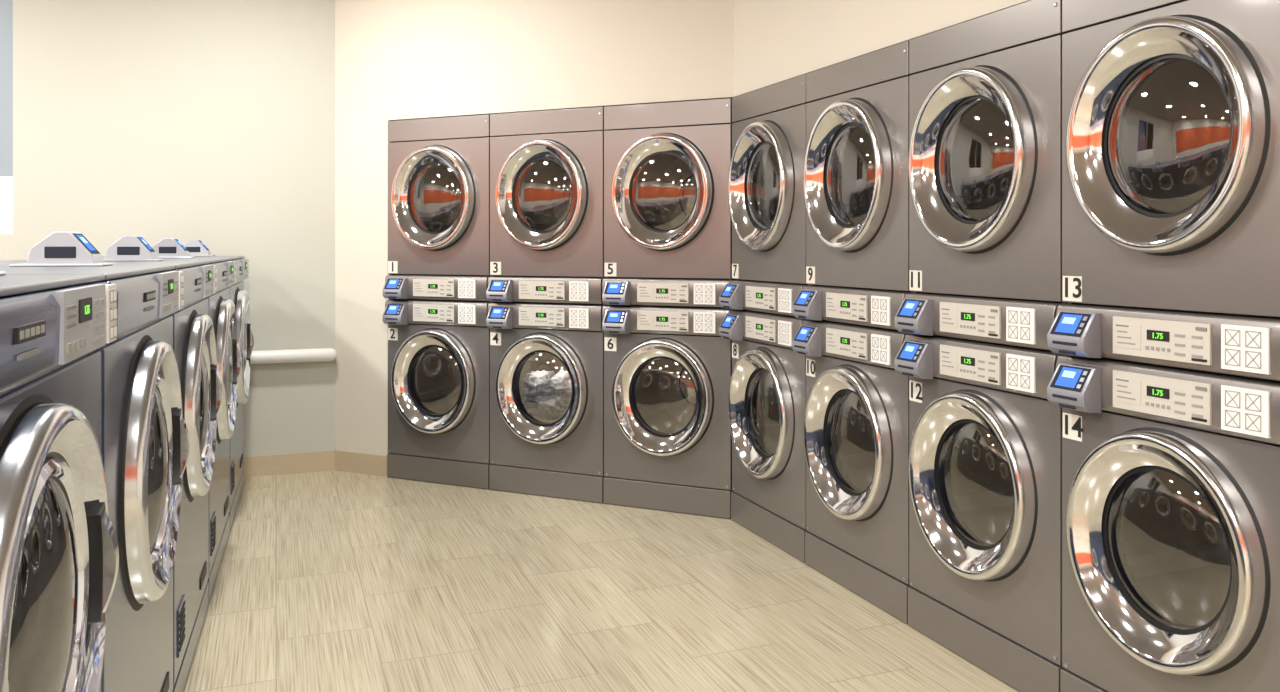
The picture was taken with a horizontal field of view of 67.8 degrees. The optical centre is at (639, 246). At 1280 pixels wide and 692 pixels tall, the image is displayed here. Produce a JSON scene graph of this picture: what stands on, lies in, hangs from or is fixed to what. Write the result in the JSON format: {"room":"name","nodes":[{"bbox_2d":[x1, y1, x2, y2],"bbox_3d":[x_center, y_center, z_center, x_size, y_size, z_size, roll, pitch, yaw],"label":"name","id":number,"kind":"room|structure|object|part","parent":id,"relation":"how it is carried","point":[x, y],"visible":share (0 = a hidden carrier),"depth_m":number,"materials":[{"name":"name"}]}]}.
{"room":"laundry","nodes":[
{"label":"laundry","id":0,"kind":"room"},
{"bbox_2d":[13,0,334,456],"bbox_3d":[-2.537,-0.207,5.300,1.600,3.000,0.120,0,0,-21],"label":"wall","id":1,"kind":"structure","parent":0,"point":[211,122],"depth_m":5.29,"materials":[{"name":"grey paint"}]},
{"bbox_2d":[0,234,12,260],"bbox_3d":[-3.938,0.613,4.764,1.400,1.360,0.120,0,0,-21],"label":"sill","id":2,"kind":"structure","parent":1,"relation":"attached to","point":[6,240],"depth_m":4.95,"materials":[{"name":"beige paint"}]},
{"bbox_2d":[0,176,12,233],"bbox_3d":[-3.931,-0.217,4.746,1.400,0.300,0.080,0,0,-21],"label":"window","id":3,"kind":"structure","parent":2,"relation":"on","point":[6,182],"depth_m":4.95,"materials":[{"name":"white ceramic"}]},
{"bbox_2d":[0,0,12,175],"bbox_3d":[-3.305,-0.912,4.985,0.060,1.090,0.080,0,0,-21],"label":"window","id":4,"kind":"structure","parent":1,"relation":"attached to","point":[6,6],"depth_m":4.95,"materials":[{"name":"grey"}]},
{"bbox_2d":[243,450,334,477],"bbox_3d":[-4.195,1.236,4.596,5.200,0.115,0.012,0,0,-21],"label":"baseboard","id":5,"kind":"structure","parent":1,"relation":"attached to","point":[317,461],"depth_m":5.43,"materials":[{"name":"beige wood"}]},
{"bbox_2d":[250,348,335,363],"bbox_3d":[-2.966,0.617,5.022,2.600,0.074,0.092,0,0,-21],"label":"rail","id":6,"kind":"object","parent":1,"relation":"attached to","point":[322,354],"visible":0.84,"depth_m":5.37,"materials":[{"name":"white plastic"}]},
{"bbox_2d":[335,0,389,455],"bbox_3d":[-1.446,-0.207,5.779,0.645,3.000,0.814,0,0,0],"label":"wall","id":7,"kind":"structure","parent":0,"point":[361,26],"depth_m":5.45,"materials":[{"name":"beige paint"}]},
{"bbox_2d":[334,450,386,476],"bbox_3d":[-1.596,1.236,5.445,0.382,0.115,0.012,0,0,24],"label":"baseboard","id":8,"kind":"structure","parent":7,"relation":"attached to","point":[354,462],"depth_m":5.44,"materials":[{"name":"beige wood"}]},
{"bbox_2d":[389,0,733,120],"bbox_3d":[-0.461,-1.211,5.010,2.042,0.992,0.120,0,0,24],"label":"wall","id":9,"kind":"structure","parent":0,"point":[448,58],"depth_m":4.94,"materials":[{"name":"beige paint"}]},
{"bbox_2d":[183,470,1018,691],"bbox_3d":[-1.554,1.333,1.318,8.036,0.080,11.220,0,0,-21],"label":"floor","id":10,"kind":"structure","parent":0,"point":[327,581],"depth_m":3.47,"materials":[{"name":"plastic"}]},
{"bbox_2d":[0,271,118,691],"bbox_3d":[-1.110,0.630,1.156,0.767,1.336,0.907,0,0,-19],"label":"washer","id":11,"kind":"object","parent":10,"relation":"on","point":[59,550],"visible":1,"depth_m":1.39,"materials":[{"name":"metal"}]},
{"bbox_3d":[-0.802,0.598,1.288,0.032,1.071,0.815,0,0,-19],"label":"control panel","id":12,"kind":"part","parent":11,"relation":"part of","materials":[{"name":"grey plastic"}]},
{"bbox_3d":[-0.777,0.493,1.262,0.028,0.368,0.377,0,0,-19],"label":"door glass","id":13,"kind":"part","parent":11,"relation":"part of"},
{"bbox_2d":[0,232,189,691],"bbox_3d":[-1.407,0.630,2.021,0.767,1.336,0.907,0,0,-19],"label":"washer","id":14,"kind":"object","parent":10,"relation":"on","point":[145,443],"visible":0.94,"depth_m":2.01,"materials":[{"name":"metal"}]},
{"bbox_3d":[-1.074,0.493,2.127,0.028,0.368,0.377,0,0,-19],"label":"door glass","id":15,"kind":"part","parent":14,"relation":"part of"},
{"bbox_3d":[-1.099,0.598,2.153,0.032,1.071,0.815,0,0,-19],"label":"control panel","id":16,"kind":"part","parent":14,"relation":"part of","materials":[{"name":"grey metal"}]},
{"bbox_2d":[0,236,222,691],"bbox_3d":[-1.704,0.630,2.886,0.767,1.336,0.907,0,0,-19],"label":"washer","id":17,"kind":"object","parent":10,"relation":"on","point":[194,342],"visible":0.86,"depth_m":2.90,"materials":[{"name":"metal"}]},
{"bbox_3d":[-1.396,0.598,3.018,0.032,1.071,0.815,0,0,-19],"label":"control panel","id":18,"kind":"part","parent":17,"relation":"part of","materials":[{"name":"grey metal"}]},
{"bbox_3d":[-1.370,0.493,2.992,0.028,0.368,0.377,0,0,-19],"label":"door glass","id":19,"kind":"part","parent":17,"relation":"part of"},
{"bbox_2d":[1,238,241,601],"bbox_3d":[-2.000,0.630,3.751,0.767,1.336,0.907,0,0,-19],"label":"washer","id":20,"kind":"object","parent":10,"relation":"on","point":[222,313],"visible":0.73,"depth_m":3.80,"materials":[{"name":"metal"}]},
{"bbox_3d":[-1.692,0.598,3.883,0.032,1.071,0.815,0,0,-19],"label":"control panel","id":21,"kind":"part","parent":20,"relation":"part of","materials":[{"name":"grey metal"}]},
{"bbox_3d":[-1.667,0.493,3.857,0.028,0.368,0.377,0,0,-19],"label":"door glass","id":22,"kind":"part","parent":20,"relation":"part of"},
{"bbox_2d":[103,240,253,529],"bbox_3d":[-2.297,0.630,4.616,0.767,1.336,0.907,0,0,-19],"label":"washer","id":23,"kind":"object","parent":10,"relation":"on","point":[239,296],"visible":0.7,"depth_m":4.71,"materials":[{"name":"metal"}]},
{"bbox_3d":[-1.989,0.598,4.748,0.032,1.071,0.815,0,0,-19],"label":"control panel","id":24,"kind":"part","parent":23,"relation":"part of","materials":[{"name":"grey metal"}]},
{"bbox_3d":[-1.964,0.493,4.722,0.028,0.368,0.377,0,0,-19],"label":"door glass","id":25,"kind":"part","parent":23,"relation":"part of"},
{"bbox_2d":[382,114,491,488],"bbox_3d":[-0.987,0.293,5.496,0.671,2.000,0.786,0,0,24],"label":"dryer","id":26,"kind":"object","parent":10,"relation":"on","point":[435,313],"visible":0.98,"depth_m":5.22,"materials":[{"name":"grey metal"}]},
{"bbox_2d":[486,107,605,502],"bbox_3d":[-0.369,0.293,5.220,0.671,2.000,0.786,0,0,24],"label":"dryer","id":27,"kind":"object","parent":10,"relation":"on","point":[544,318],"visible":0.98,"depth_m":4.94,"materials":[{"name":"grey metal"}]},
{"bbox_2d":[602,98,735,518],"bbox_3d":[0.249,0.293,4.943,0.671,2.000,0.786,0,0,24],"label":"dryer","id":28,"kind":"object","parent":10,"relation":"on","point":[668,222],"visible":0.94,"depth_m":4.67,"materials":[{"name":"grey metal"}]},
{"bbox_2d":[719,74,809,562],"bbox_3d":[0.842,0.293,4.314,0.786,2.000,0.671,0,0,-21],"label":"dryer","id":29,"kind":"object","parent":10,"relation":"on","point":[767,392],"visible":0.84,"depth_m":4.19,"materials":[{"name":"grey metal"}]},
{"bbox_3d":[0.535,0.733,4.210,0.033,0.378,0.346,0,0,-21],"label":"door glass","id":30,"kind":"part","parent":29,"relation":"part of","materials":[{"name":"glass"}]},
{"bbox_3d":[0.535,-0.269,4.210,0.033,0.378,0.346,0,0,-21],"label":"door glass","id":31,"kind":"part","parent":29,"relation":"part of","materials":[{"name":"glass"}]},
{"bbox_2d":[792,40,913,623],"bbox_3d":[1.084,0.293,3.682,0.786,2.000,0.671,0,0,-21],"label":"dryer","id":32,"kind":"object","parent":10,"relation":"on","point":[856,176],"visible":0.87,"depth_m":3.55,"materials":[{"name":"grey metal"}]},
{"bbox_2d":[894,0,1066,691],"bbox_3d":[1.325,0.293,3.049,0.786,2.000,0.671,0,0,-21],"label":"dryer","id":33,"kind":"object","parent":10,"relation":"on","point":[985,158],"visible":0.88,"depth_m":2.92,"materials":[{"name":"grey metal"}]},
{"bbox_2d":[1047,0,1279,691],"bbox_3d":[1.567,0.293,2.417,0.786,2.000,0.671,0,0,-21],"label":"dryer","id":34,"kind":"object","parent":10,"relation":"on","point":[1166,382],"visible":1,"depth_m":2.37,"materials":[{"name":"grey metal"}]},
{"bbox_3d":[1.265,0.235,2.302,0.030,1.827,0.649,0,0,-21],"label":"control panel","id":35,"kind":"part","parent":34,"relation":"part of","materials":[{"name":"grey metal"}]},
{"bbox_2d":[734,0,1029,96],"bbox_3d":[1.930,-1.211,0.823,0.120,0.992,8.000,0,0,-21],"label":"wall","id":36,"kind":"structure","parent":0,"point":[776,41],"depth_m":3.82,"materials":[{"name":"beige paint"}]}
]}

